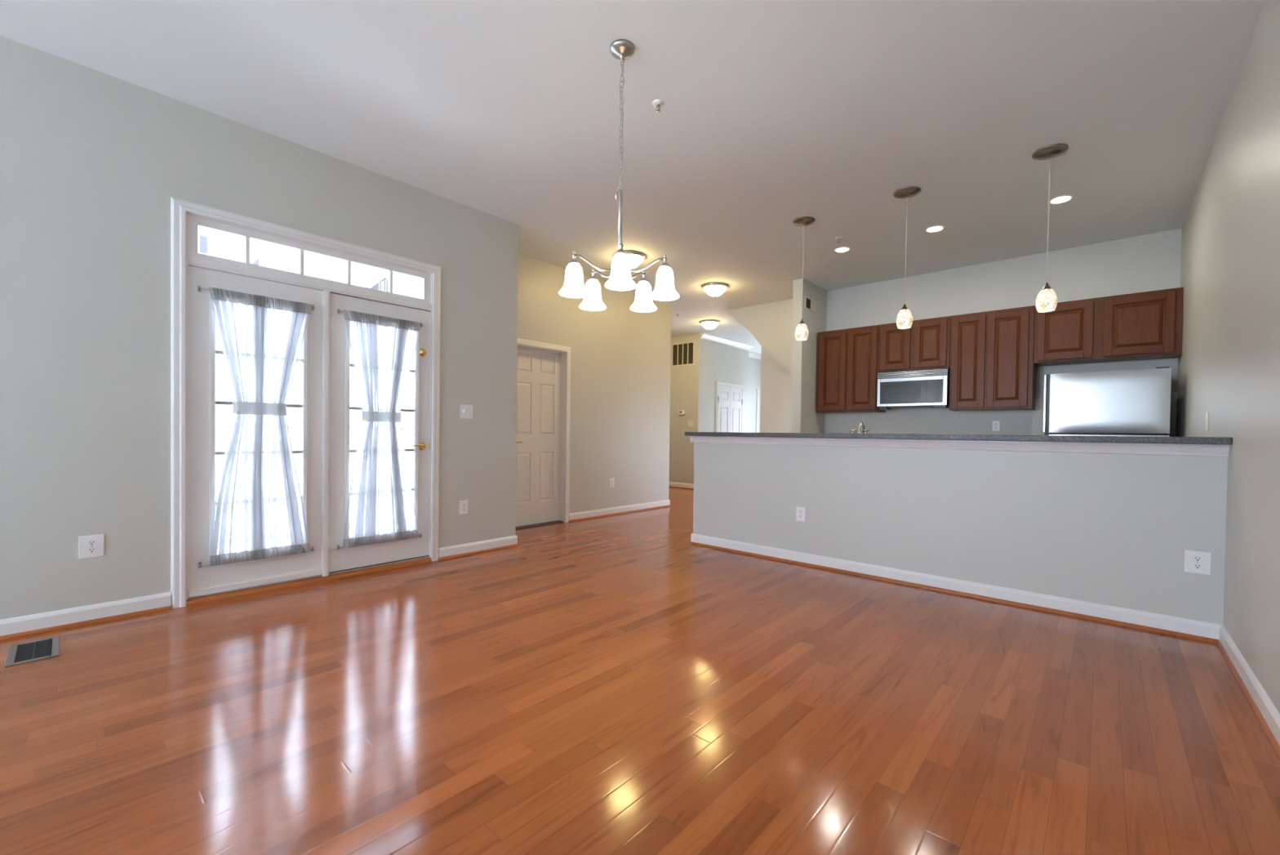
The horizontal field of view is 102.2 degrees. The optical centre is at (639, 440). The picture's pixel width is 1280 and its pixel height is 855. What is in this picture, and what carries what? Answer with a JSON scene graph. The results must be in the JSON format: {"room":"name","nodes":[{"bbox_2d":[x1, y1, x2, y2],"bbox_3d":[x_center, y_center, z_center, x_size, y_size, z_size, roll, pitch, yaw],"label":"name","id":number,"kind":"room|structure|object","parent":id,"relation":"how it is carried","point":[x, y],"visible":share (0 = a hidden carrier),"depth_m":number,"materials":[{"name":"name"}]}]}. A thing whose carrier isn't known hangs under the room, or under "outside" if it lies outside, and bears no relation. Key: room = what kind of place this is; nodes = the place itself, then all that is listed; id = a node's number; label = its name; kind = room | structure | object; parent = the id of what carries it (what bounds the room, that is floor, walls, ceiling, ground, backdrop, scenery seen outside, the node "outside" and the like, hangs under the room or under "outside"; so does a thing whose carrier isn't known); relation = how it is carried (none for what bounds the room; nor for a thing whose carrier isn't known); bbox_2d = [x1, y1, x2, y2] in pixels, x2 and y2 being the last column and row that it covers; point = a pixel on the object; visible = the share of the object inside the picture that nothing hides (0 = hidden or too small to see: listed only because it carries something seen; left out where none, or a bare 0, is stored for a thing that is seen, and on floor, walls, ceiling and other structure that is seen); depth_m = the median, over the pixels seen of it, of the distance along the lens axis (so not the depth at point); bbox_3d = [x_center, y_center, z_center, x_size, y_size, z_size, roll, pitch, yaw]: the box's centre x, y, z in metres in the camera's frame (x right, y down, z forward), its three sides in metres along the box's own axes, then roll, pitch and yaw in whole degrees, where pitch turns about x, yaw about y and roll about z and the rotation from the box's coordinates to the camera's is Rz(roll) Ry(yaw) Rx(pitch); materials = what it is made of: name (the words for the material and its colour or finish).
{"room":"empty living room","nodes":[
{"label":"empty living room","id":0,"kind":"room"},
{"bbox_2d":[0,35,518,619],"bbox_3d":[-4.365,-0.509,1.484,0.160,3.050,9.368,1,1,42],"label":"wall","id":1,"kind":"structure","parent":0,"point":[92,162],"depth_m":2.95,"materials":[{"name":"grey paint"}]},
{"bbox_2d":[0,591,171,639],"bbox_3d":[-5.135,0.970,0.533,0.026,0.100,6.918,1,1,42],"label":"baseboard","id":2,"kind":"structure","parent":1,"relation":"attached to","point":[28,624],"depth_m":2.83,"materials":[{"name":"white wood"}]},
{"bbox_2d":[78,533,104,558],"bbox_3d":[-3.040,0.587,2.862,0.009,0.123,0.098,1,1,42],"label":"wall outlet","id":3,"kind":"object","parent":1,"relation":"attached to","point":[92,545],"visible":1,"depth_m":2.86,"materials":[{"name":"white plastic"}]},
{"bbox_2d":[87,539,96,545],"bbox_3d":[-3.038,0.566,2.861,0.004,0.028,0.034,1,1,42],"label":"receptacle","id":4,"kind":"object","parent":3,"relation":"attached to","point":[90,542],"depth_m":2.86,"materials":[{"name":"white plastic"}]},
{"bbox_2d":[87,546,96,552],"bbox_3d":[-3.039,0.607,2.861,0.004,0.028,0.034,1,1,42],"label":"receptacle","id":5,"kind":"object","parent":3,"relation":"attached to","point":[90,549],"depth_m":2.86,"materials":[{"name":"white plastic"}]},
{"bbox_2d":[188,265,322,597],"bbox_3d":[-2.537,-0.052,3.445,0.061,2.038,0.729,1,1,42],"label":"door","id":6,"kind":"structure","parent":1,"relation":"in","point":[205,580],"depth_m":3.29,"materials":[{"name":"white paint"}]},
{"bbox_2d":[197,285,314,310],"bbox_3d":[-2.510,-0.936,3.411,0.024,0.034,0.629,1,1,42],"label":"rod","id":7,"kind":"object","parent":6,"relation":"attached to","point":[199,288],"visible":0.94,"depth_m":3.19,"materials":[{"name":"grey paint"}]},
{"bbox_2d":[207,287,312,566],"bbox_3d":[-2.491,-0.082,3.411,0.031,1.732,0.566,1,1,42],"label":"sheer curtain","id":8,"kind":"object","parent":7,"relation":"hanging from","point":[259,513],"visible":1,"depth_m":3.39,"materials":[{"name":"white fabric"}]},
{"bbox_2d":[198,546,314,567],"bbox_3d":[-2.529,0.774,3.439,0.024,0.034,0.629,1,1,42],"label":"rod","id":9,"kind":"object","parent":6,"relation":"attached to","point":[200,564],"visible":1,"depth_m":3.22,"materials":[{"name":"grey paint"}]},
{"bbox_2d":[170,196,440,608],"bbox_3d":[-2.304,-0.222,3.768,0.180,2.463,1.681,1,1,42],"label":"door frame","id":10,"kind":"structure","parent":1,"relation":"attached to","point":[180,210],"depth_m":3.29,"materials":[{"name":"white wood"}]},
{"bbox_2d":[188,214,431,304],"bbox_3d":[-2.269,-1.252,3.737,0.063,0.253,1.527,1,1,42],"label":"window","id":11,"kind":"structure","parent":1,"relation":"in","point":[194,222],"depth_m":3.60,"materials":[{"name":"white"}]},
{"bbox_2d":[328,293,431,573],"bbox_3d":[-1.999,-0.051,4.014,0.100,2.033,0.759,1,1,42],"label":"door","id":12,"kind":"structure","parent":1,"relation":"in","point":[340,559],"depth_m":3.90,"materials":[{"name":"white paint"}]},
{"bbox_2d":[337,533,422,549],"bbox_3d":[-2.007,0.783,4.019,0.024,0.034,0.628,1,1,42],"label":"rod","id":13,"kind":"object","parent":12,"relation":"attached to","point":[420,535],"visible":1,"depth_m":3.80,"materials":[{"name":"grey paint"}]},
{"bbox_2d":[337,308,422,327],"bbox_3d":[-1.987,-0.942,3.991,0.024,0.034,0.626,1,1,42],"label":"rod","id":14,"kind":"object","parent":12,"relation":"attached to","point":[339,310],"visible":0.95,"depth_m":3.77,"materials":[{"name":"grey paint"}]},
{"bbox_2d":[342,309,421,548],"bbox_3d":[-1.978,-0.081,3.980,0.032,1.742,0.570,1,1,42],"label":"sheer curtain","id":15,"kind":"object","parent":14,"relation":"hanging from","point":[381,505],"visible":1,"depth_m":3.96,"materials":[{"name":"white fabric"}]},
{"bbox_2d":[459,499,467,514],"bbox_3d":[-1.544,0.584,4.524,0.009,0.122,0.080,1,1,42],"label":"wall outlet","id":16,"kind":"object","parent":1,"relation":"attached to","point":[463,504],"visible":1,"depth_m":4.52,"materials":[{"name":"white plastic"}]},
{"bbox_2d":[460,404,472,418],"bbox_3d":[-1.516,-0.252,4.522,0.022,0.121,0.120,1,1,42],"label":"light switch","id":17,"kind":"object","parent":1,"relation":"attached to","point":[466,411],"visible":1,"depth_m":4.52,"materials":[{"name":"white plastic"}]},
{"bbox_2d":[438,534,518,559],"bbox_3d":[-1.434,0.958,4.644,0.026,0.100,0.782,1,1,42],"label":"baseboard","id":18,"kind":"structure","parent":1,"relation":"attached to","point":[467,548],"depth_m":4.61,"materials":[{"name":"white wood"}]},
{"bbox_2d":[517,253,671,513],"bbox_3d":[-0.664,-0.536,6.589,0.140,3.050,3.173,1,1,42],"label":"wall","id":19,"kind":"structure","parent":0,"point":[620,356],"depth_m":6.77,"materials":[{"name":"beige paint"}]},
{"bbox_2d":[515,347,560,526],"bbox_3d":[-1.215,-0.035,6.004,0.095,2.019,0.752,1,1,42],"label":"door","id":20,"kind":"structure","parent":19,"relation":"in","point":[538,372],"depth_m":6.04,"materials":[{"name":"white paint"}]},
{"bbox_2d":[517,337,570,522],"bbox_3d":[-1.201,-0.069,5.991,0.160,2.121,0.892,1,1,42],"label":"door frame","id":21,"kind":"structure","parent":19,"relation":"attached to","point":[565,352],"depth_m":6.24,"materials":[{"name":"white wood"}]},
{"bbox_2d":[609,477,614,487],"bbox_3d":[-0.369,0.562,6.837,0.009,0.122,0.085,1,1,42],"label":"wall outlet","id":22,"kind":"object","parent":19,"relation":"attached to","point":[611,480],"visible":1,"depth_m":6.84,"materials":[{"name":"white plastic"}]},
{"bbox_2d":[568,499,670,521],"bbox_3d":[-0.204,0.939,7.018,0.026,0.100,1.955,1,1,42],"label":"baseboard","id":23,"kind":"structure","parent":19,"relation":"attached to","point":[577,516],"depth_m":6.90,"materials":[{"name":"white wood"}]},
{"bbox_2d":[0,0,1265,354],"bbox_3d":[-0.729,-2.104,4.350,8.450,0.150,18.900,1,1,42],"label":"ceiling","id":24,"kind":"structure","parent":0,"point":[774,113],"depth_m":3.08,"materials":[{"name":"white paint"}]},
{"bbox_2d":[558,39,679,312],"bbox_3d":[-0.077,-1.359,2.636,0.580,1.274,0.602,1,1,14],"label":"chandelier","id":25,"kind":"object","parent":24,"relation":"hanging from","point":[620,277],"visible":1,"depth_m":2.61,"materials":[{"name":"white glass"}]},
{"bbox_2d":[624,250,645,268],"bbox_3d":[-0.113,-1.967,5.726,0.348,0.148,0.348,1,1,42],"label":"flush ceiling light","id":26,"kind":"object","parent":24,"relation":"attached to","point":[636,258],"visible":0.5,"depth_m":5.62,"materials":[{"name":"white glass"}]},
{"bbox_2d":[652,99,664,112],"bbox_3d":[0.107,-1.976,3.062,0.072,0.048,0.072,1,1,42],"label":"sprinkler head","id":27,"kind":"object","parent":24,"relation":"attached to","point":[658,104],"visible":1,"depth_m":3.05},
{"bbox_2d":[700,319,719,330],"bbox_3d":[1.222,-1.998,9.025,0.348,0.148,0.348,1,1,42],"label":"flush ceiling light","id":28,"kind":"object","parent":24,"relation":"attached to","point":[708,324],"visible":1,"depth_m":8.93,"materials":[{"name":"white glass"}]},
{"bbox_2d":[702,282,728,297],"bbox_3d":[0.995,-1.969,6.842,0.348,0.148,0.348,1,1,42],"label":"flush ceiling light","id":29,"kind":"object","parent":24,"relation":"attached to","point":[713,289],"visible":1,"depth_m":6.74,"materials":[{"name":"white glass"}]},
{"bbox_2d":[792,216,814,340],"bbox_3d":[1.490,-1.464,4.729,0.198,1.085,0.198,1,1,42],"label":"pendant light","id":30,"kind":"object","parent":24,"relation":"hanging from","point":[802,330],"visible":1,"depth_m":4.70,"materials":[{"name":"white glass"}]},
{"bbox_2d":[835,235,842,243],"bbox_3d":[1.967,-1.982,5.111,0.072,0.048,0.072,1,1,42],"label":"sprinkler head","id":31,"kind":"object","parent":24,"relation":"attached to","point":[839,237],"visible":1,"depth_m":5.10},
{"bbox_2d":[834,246,850,252],"bbox_3d":[2.130,-2.005,5.434,0.168,0.006,0.168,1,1,42],"label":"recessed light","id":32,"kind":"object","parent":24,"relation":"in","point":[843,249],"visible":1,"depth_m":5.42,"materials":[{"name":"white plastic"}]},
{"bbox_2d":[893,186,920,328],"bbox_3d":[2.134,-1.447,4.146,0.198,1.085,0.198,1,1,42],"label":"pendant light","id":33,"kind":"object","parent":24,"relation":"hanging from","point":[904,317],"visible":1,"depth_m":4.12,"materials":[{"name":"white glass"}]},
{"bbox_2d":[924,225,945,232],"bbox_3d":[2.776,-1.988,4.862,0.168,0.006,0.168,1,1,42],"label":"recessed light","id":34,"kind":"object","parent":24,"relation":"in","point":[936,228],"visible":1,"depth_m":4.86,"materials":[{"name":"white"}]},
{"bbox_2d":[1031,143,1068,312],"bbox_3d":[2.793,-1.430,3.532,0.198,1.085,0.198,1,1,42],"label":"pendant light","id":35,"kind":"object","parent":24,"relation":"hanging from","point":[1046,299],"visible":1,"depth_m":3.51,"materials":[{"name":"white glass"}]},
{"bbox_2d":[1049,195,1074,204],"bbox_3d":[3.449,-1.971,4.229,0.168,0.006,0.168,1,1,42],"label":"recessed light","id":36,"kind":"object","parent":24,"relation":"in","point":[1064,198],"visible":0.94,"depth_m":4.22,"materials":[{"name":"white"}]},
{"bbox_2d":[0,486,1279,854],"bbox_3d":[-0.770,1.080,4.396,8.450,0.120,18.900,1,1,42],"label":"floor","id":37,"kind":"structure","parent":0,"point":[617,684],"depth_m":1.96,"materials":[{"name":"brown wood"}]},
{"bbox_2d":[4,635,59,666],"bbox_3d":[-2.933,1.016,2.499,0.334,0.006,0.164,1,1,42],"label":"floor vent","id":38,"kind":"object","parent":37,"relation":"in","point":[48,647],"visible":1,"depth_m":2.49,"materials":[{"name":"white metal"}]},
{"bbox_2d":[186,556,431,606],"bbox_3d":[-2.294,0.992,3.761,0.130,0.036,1.543,1,1,42],"label":"threshold","id":39,"kind":"object","parent":37,"relation":"on","point":[204,599],"visible":0.7,"depth_m":3.59,"materials":[{"name":"brown wood"}]},
{"bbox_2d":[515,520,563,529],"bbox_3d":[-1.234,0.985,6.024,0.148,0.012,0.754,1,1,42],"label":"threshold","id":40,"kind":"object","parent":37,"relation":"on","point":[556,521],"visible":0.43,"depth_m":6.00,"materials":[{"name":"grey"}]},
{"bbox_2d":[669,333,703,484],"bbox_3d":[0.564,-0.579,10.678,1.665,3.050,0.140,1,1,42],"label":"wall","id":41,"kind":"structure","parent":0,"point":[686,380],"depth_m":10.29,"materials":[{"name":"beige paint"}]},
{"bbox_2d":[668,481,693,488],"bbox_3d":[0.489,0.896,10.637,1.665,0.100,0.026,1,1,42],"label":"baseboard","id":42,"kind":"structure","parent":41,"relation":"attached to","point":[679,485],"depth_m":10.33,"materials":[{"name":"white wood"}]},
{"bbox_2d":[678,409,684,414],"bbox_3d":[0.835,-0.558,10.320,0.146,0.086,0.030,1,1,42],"label":"thermostat","id":43,"kind":"object","parent":41,"relation":"attached to","point":[681,411],"visible":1,"depth_m":10.30,"materials":[{"name":"white plastic"}]},
{"bbox_2d":[671,341,694,366],"bbox_3d":[0.856,-1.722,10.309,0.556,0.456,0.012,1,1,42],"label":"air vent","id":44,"kind":"object","parent":41,"relation":"in","point":[682,353],"visible":1,"depth_m":10.30,"materials":[{"name":"beige metal"}]},
{"bbox_2d":[688,420,693,426],"bbox_3d":[0.997,-0.334,10.188,0.118,0.121,0.008,1,1,42],"label":"light switch","id":45,"kind":"object","parent":41,"relation":"attached to","point":[690,422],"visible":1,"depth_m":10.19,"materials":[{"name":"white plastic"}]},
{"bbox_2d":[702,339,748,432],"bbox_3d":[1.757,-0.566,10.865,0.140,3.050,1.735,1,1,42],"label":"wall","id":46,"kind":"structure","parent":0,"point":[722,363],"depth_m":10.58,"materials":[{"name":"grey paint"}]},
{"bbox_2d":[699,332,753,351],"bbox_3d":[1.842,-2.033,10.737,0.100,0.112,1.905,1,1,42],"label":"crown molding","id":47,"kind":"structure","parent":46,"relation":"attached to","point":[705,336],"depth_m":10.64,"materials":[{"name":"white"}]},
{"bbox_2d":[715,381,743,431],"bbox_3d":[1.894,-0.118,10.910,0.020,2.157,1.067,1,1,42],"label":"door frame","id":48,"kind":"structure","parent":46,"relation":"attached to","point":[717,384],"depth_m":10.58,"materials":[{"name":"white wood"}]},
{"bbox_2d":[717,385,742,431],"bbox_3d":[1.891,-0.095,10.915,0.038,2.070,0.950,1,1,42],"label":"door","id":49,"kind":"structure","parent":46,"relation":"in","point":[730,402],"depth_m":10.88,"materials":[{"name":"white paint"}]},
{"bbox_2d":[746,357,760,432],"bbox_3d":[2.574,-0.579,12.467,0.140,3.050,2.020,1,1,42],"label":"wall","id":50,"kind":"structure","parent":0,"point":[754,365],"depth_m":12.55,"materials":[{"name":"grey paint"}]},
{"bbox_2d":[748,351,760,359],"bbox_3d":[2.729,-2.045,12.418,0.100,0.112,1.880,1,1,42],"label":"crown molding","id":51,"kind":"structure","parent":50,"relation":"attached to","point":[751,354],"depth_m":12.45,"materials":[{"name":"white"}]},
{"bbox_2d":[755,389,759,432],"bbox_3d":[2.886,-0.153,12.706,0.020,2.200,0.090,1,1,42],"label":"door frame","id":52,"kind":"structure","parent":50,"relation":"attached to","point":[757,390],"depth_m":12.68,"materials":[{"name":"white wood"}]},
{"bbox_2d":[725,298,792,372],"bbox_3d":[2.178,-1.290,7.898,1.645,1.505,0.660,1,1,42],"label":"wall","id":53,"kind":"structure","parent":0,"point":[771,324],"depth_m":7.64,"materials":[{"name":"beige paint"}]},
{"bbox_2d":[760,346,791,432],"bbox_3d":[2.454,-0.366,8.015,1.254,2.750,0.100,1,1,42],"label":"wall","id":54,"kind":"structure","parent":0,"point":[775,378],"depth_m":8.23,"materials":[{"name":"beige paint"}]},
{"bbox_2d":[791,278,826,432],"bbox_3d":[2.252,-0.502,6.833,0.131,3.050,0.840,1,1,42],"label":"wall pier","id":55,"kind":"object","parent":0,"point":[805,418],"visible":0.43,"depth_m":6.57,"materials":[{"name":"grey paint"}]},
{"bbox_2d":[804,296,816,313],"bbox_3d":[2.196,-1.740,6.629,0.010,0.156,0.334,1,1,42],"label":"supply register","id":56,"kind":"object","parent":55,"relation":"attached to","point":[810,304],"visible":1,"depth_m":6.62,"materials":[{"name":"beige metal"}]},
{"bbox_2d":[693,435,1227,624],"bbox_3d":[1.880,0.524,3.997,3.519,1.071,0.120,1,1,42],"label":"wall","id":57,"kind":"structure","parent":0,"point":[1116,530],"depth_m":3.46,"materials":[{"name":"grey paint"}]},
{"bbox_2d":[795,506,805,521],"bbox_3d":[1.363,0.624,4.377,0.085,0.122,0.009,1,1,42],"label":"wall outlet","id":58,"kind":"object","parent":57,"relation":"attached to","point":[800,511],"visible":1,"depth_m":4.37,"materials":[{"name":"white plastic"}]},
{"bbox_2d":[689,533,1222,643],"bbox_3d":[1.820,1.010,3.955,3.533,0.100,0.026,1,1,42],"label":"baseboard","id":59,"kind":"structure","parent":57,"relation":"attached to","point":[1156,622],"depth_m":3.46,"materials":[{"name":"white wood"}]},
{"bbox_2d":[684,431,1232,444],"bbox_3d":[1.879,-0.031,3.998,3.541,0.038,0.382,1,1,42],"label":"countertop","id":60,"kind":"structure","parent":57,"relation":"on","point":[1133,439],"depth_m":3.33,"materials":[{"name":"grey stone"}]},
{"bbox_2d":[688,435,1229,457],"bbox_3d":[1.859,0.021,3.989,3.559,0.066,0.160,1,1,42],"label":"trim","id":61,"kind":"structure","parent":57,"relation":"attached to","point":[1166,449],"depth_m":3.42,"materials":[{"name":"white wood"}]},
{"bbox_2d":[1183,549,1211,574],"bbox_3d":[3.069,0.671,2.841,0.101,0.123,0.009,1,1,42],"label":"wall outlet","id":62,"kind":"object","parent":57,"relation":"attached to","point":[1195,562],"visible":1,"depth_m":2.84,"materials":[{"name":"white plastic"}]},
{"bbox_2d":[1192,563,1202,568],"bbox_3d":[3.068,0.691,2.840,0.034,0.028,0.004,1,1,42],"label":"receptacle","id":63,"kind":"object","parent":62,"relation":"attached to","point":[1195,566],"depth_m":2.84,"materials":[{"name":"grey plastic"}]},
{"bbox_2d":[1193,555,1202,561],"bbox_3d":[3.068,0.650,2.840,0.034,0.028,0.004,1,1,42],"label":"receptacle","id":64,"kind":"object","parent":62,"relation":"attached to","point":[1196,558],"depth_m":2.84,"materials":[{"name":"grey plastic"}]},
{"bbox_2d":[824,228,1182,436],"bbox_3d":[3.850,-0.468,5.907,3.484,3.050,0.120,1,1,42],"label":"wall","id":65,"kind":"structure","parent":0,"point":[1150,262],"depth_m":5.66,"materials":[{"name":"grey paint"}]},
{"bbox_2d":[816,324,885,413],"bbox_3d":[2.705,-0.884,6.626,0.762,1.048,0.339,1,1,42],"label":"upper cabinet","id":66,"kind":"object","parent":65,"relation":"attached to","point":[847,359],"visible":0.98,"depth_m":6.48,"materials":[{"name":"brown wood"}]},
{"bbox_2d":[878,315,951,372],"bbox_3d":[3.273,-1.104,6.114,0.752,0.578,0.339,1,1,42],"label":"upper cabinet","id":67,"kind":"object","parent":65,"relation":"attached to","point":[925,345],"visible":0.9,"depth_m":5.96,"materials":[{"name":"brown wood"}]},
{"bbox_2d":[876,368,949,409],"bbox_3d":[3.251,-0.586,6.093,0.736,0.441,0.400,1,1,42],"label":"microwave","id":68,"kind":"object","parent":67,"relation":"attached to","point":[930,388],"visible":1,"depth_m":5.93,"materials":[{"name":"silver metal"}]},
{"bbox_2d":[948,305,1035,411],"bbox_3d":[3.829,-0.855,5.615,0.742,1.048,0.339,1,1,42],"label":"upper cabinet","id":69,"kind":"object","parent":65,"relation":"attached to","point":[993,367],"visible":0.99,"depth_m":5.47,"materials":[{"name":"brown wood"}]},
{"bbox_2d":[991,420,999,431],"bbox_3d":[3.953,-0.161,5.728,0.072,0.112,0.009,1,1,42],"label":"wall outlet","id":70,"kind":"object","parent":65,"relation":"attached to","point":[996,424],"visible":1,"depth_m":5.73,"materials":[{"name":"white plastic"}]},
{"bbox_2d":[1033,287,1183,366],"bbox_3d":[4.497,-1.067,5.012,1.042,0.588,0.339,1,1,42],"label":"upper cabinet","id":71,"kind":"object","parent":65,"relation":"attached to","point":[1146,325],"visible":0.94,"depth_m":4.85,"materials":[{"name":"brown wood"}]},
{"bbox_2d":[1176,0,1279,713],"bbox_3d":[0.564,-0.421,-0.235,0.150,3.050,13.407,1,1,42],"label":"wall","id":72,"kind":"structure","parent":0,"point":[1228,362],"depth_m":2.46,"materials":[{"name":"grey paint"}]},
{"bbox_2d":[1205,411,1208,431],"bbox_3d":[3.663,-0.123,3.335,0.008,0.121,0.075,1,1,42],"label":"light switch","id":73,"kind":"object","parent":72,"relation":"attached to","point":[1207,412],"visible":1,"depth_m":3.32,"materials":[{"name":"white plastic"}]},
{"bbox_2d":[1216,624,1279,759],"bbox_3d":[-0.436,1.055,-1.173,0.026,0.100,10.668,1,1,42],"label":"baseboard","id":74,"kind":"structure","parent":72,"relation":"attached to","point":[1267,714],"depth_m":2.15,"materials":[{"name":"white wood"}]},
{"bbox_3d":[2.858,1.056,4.961,3.334,0.006,2.619,1,1,42],"label":"floor","id":75,"kind":"structure","parent":0,"visible":0},
{"bbox_2d":[1042,366,1171,436],"bbox_3d":[4.326,0.228,4.837,0.832,1.702,0.756,1,1,42],"label":"refrigerator","id":76,"kind":"object","parent":75,"relation":"on","point":[1137,402],"visible":0.49,"depth_m":4.53,"materials":[{"name":"silver metal"}]},
{"bbox_3d":[1.935,0.617,4.435,2.700,0.875,0.580,1,1,42],"label":"base cabinet","id":77,"kind":"object","parent":75,"relation":"on","visible":0},
{"bbox_3d":[1.955,0.159,4.437,2.730,0.038,0.628,1,1,42],"label":"countertop","id":78,"kind":"structure","parent":77,"relation":"on","visible":0},
{"bbox_2d":[849,422,869,433],"bbox_3d":[1.910,-0.010,4.497,0.199,0.295,0.199,1,1,-3],"label":"kitchen faucet","id":79,"kind":"object","parent":78,"relation":"on","point":[860,424],"visible":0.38,"depth_m":4.50,"materials":[{"name":"silver metal"}]},
{"label":"outside","id":80,"kind":"structure","parent":0,"visible":0},
{"bbox_3d":[-2.923,1.142,4.450,1.580,0.140,5.700,1,1,42],"label":"deck","id":81,"kind":"object","parent":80,"visible":0},
{"bbox_2d":[215,422,413,445],"bbox_3d":[-3.423,0.450,4.831,0.080,1.220,5.280,1,1,42],"label":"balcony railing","id":82,"kind":"object","parent":81,"relation":"on","point":[217,424],"visible":0.02,"depth_m":4.95,"materials":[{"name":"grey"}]},
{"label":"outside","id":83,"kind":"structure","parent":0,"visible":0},
{"bbox_3d":[-3.152,4.262,2.849,120.000,0.100,120.000,1,1,42],"label":"ground","id":84,"kind":"structure","parent":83,"visible":0},
{"bbox_2d":[198,227,259,497],"bbox_3d":[-11.793,-0.499,9.745,4.150,9.000,6.710,1,1,42],"label":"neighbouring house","id":85,"kind":"structure","parent":84,"relation":"on","point":[210,242],"depth_m":10.50,"materials":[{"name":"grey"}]},
{"bbox_2d":[257,241,420,497],"bbox_3d":[-15.092,-2.386,16.267,6.050,12.500,56.000,1,1,42],"label":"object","id":86,"kind":"object","parent":84,"relation":"on","point":[269,255],"visible":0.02,"depth_m":16.99,"materials":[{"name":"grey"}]},
{"bbox_2d":[349,276,388,491],"bbox_3d":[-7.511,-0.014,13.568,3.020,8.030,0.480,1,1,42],"label":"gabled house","id":87,"kind":"structure","parent":84,"relation":"on","point":[355,415],"depth_m":13.12,"materials":[{"name":"white stone"}]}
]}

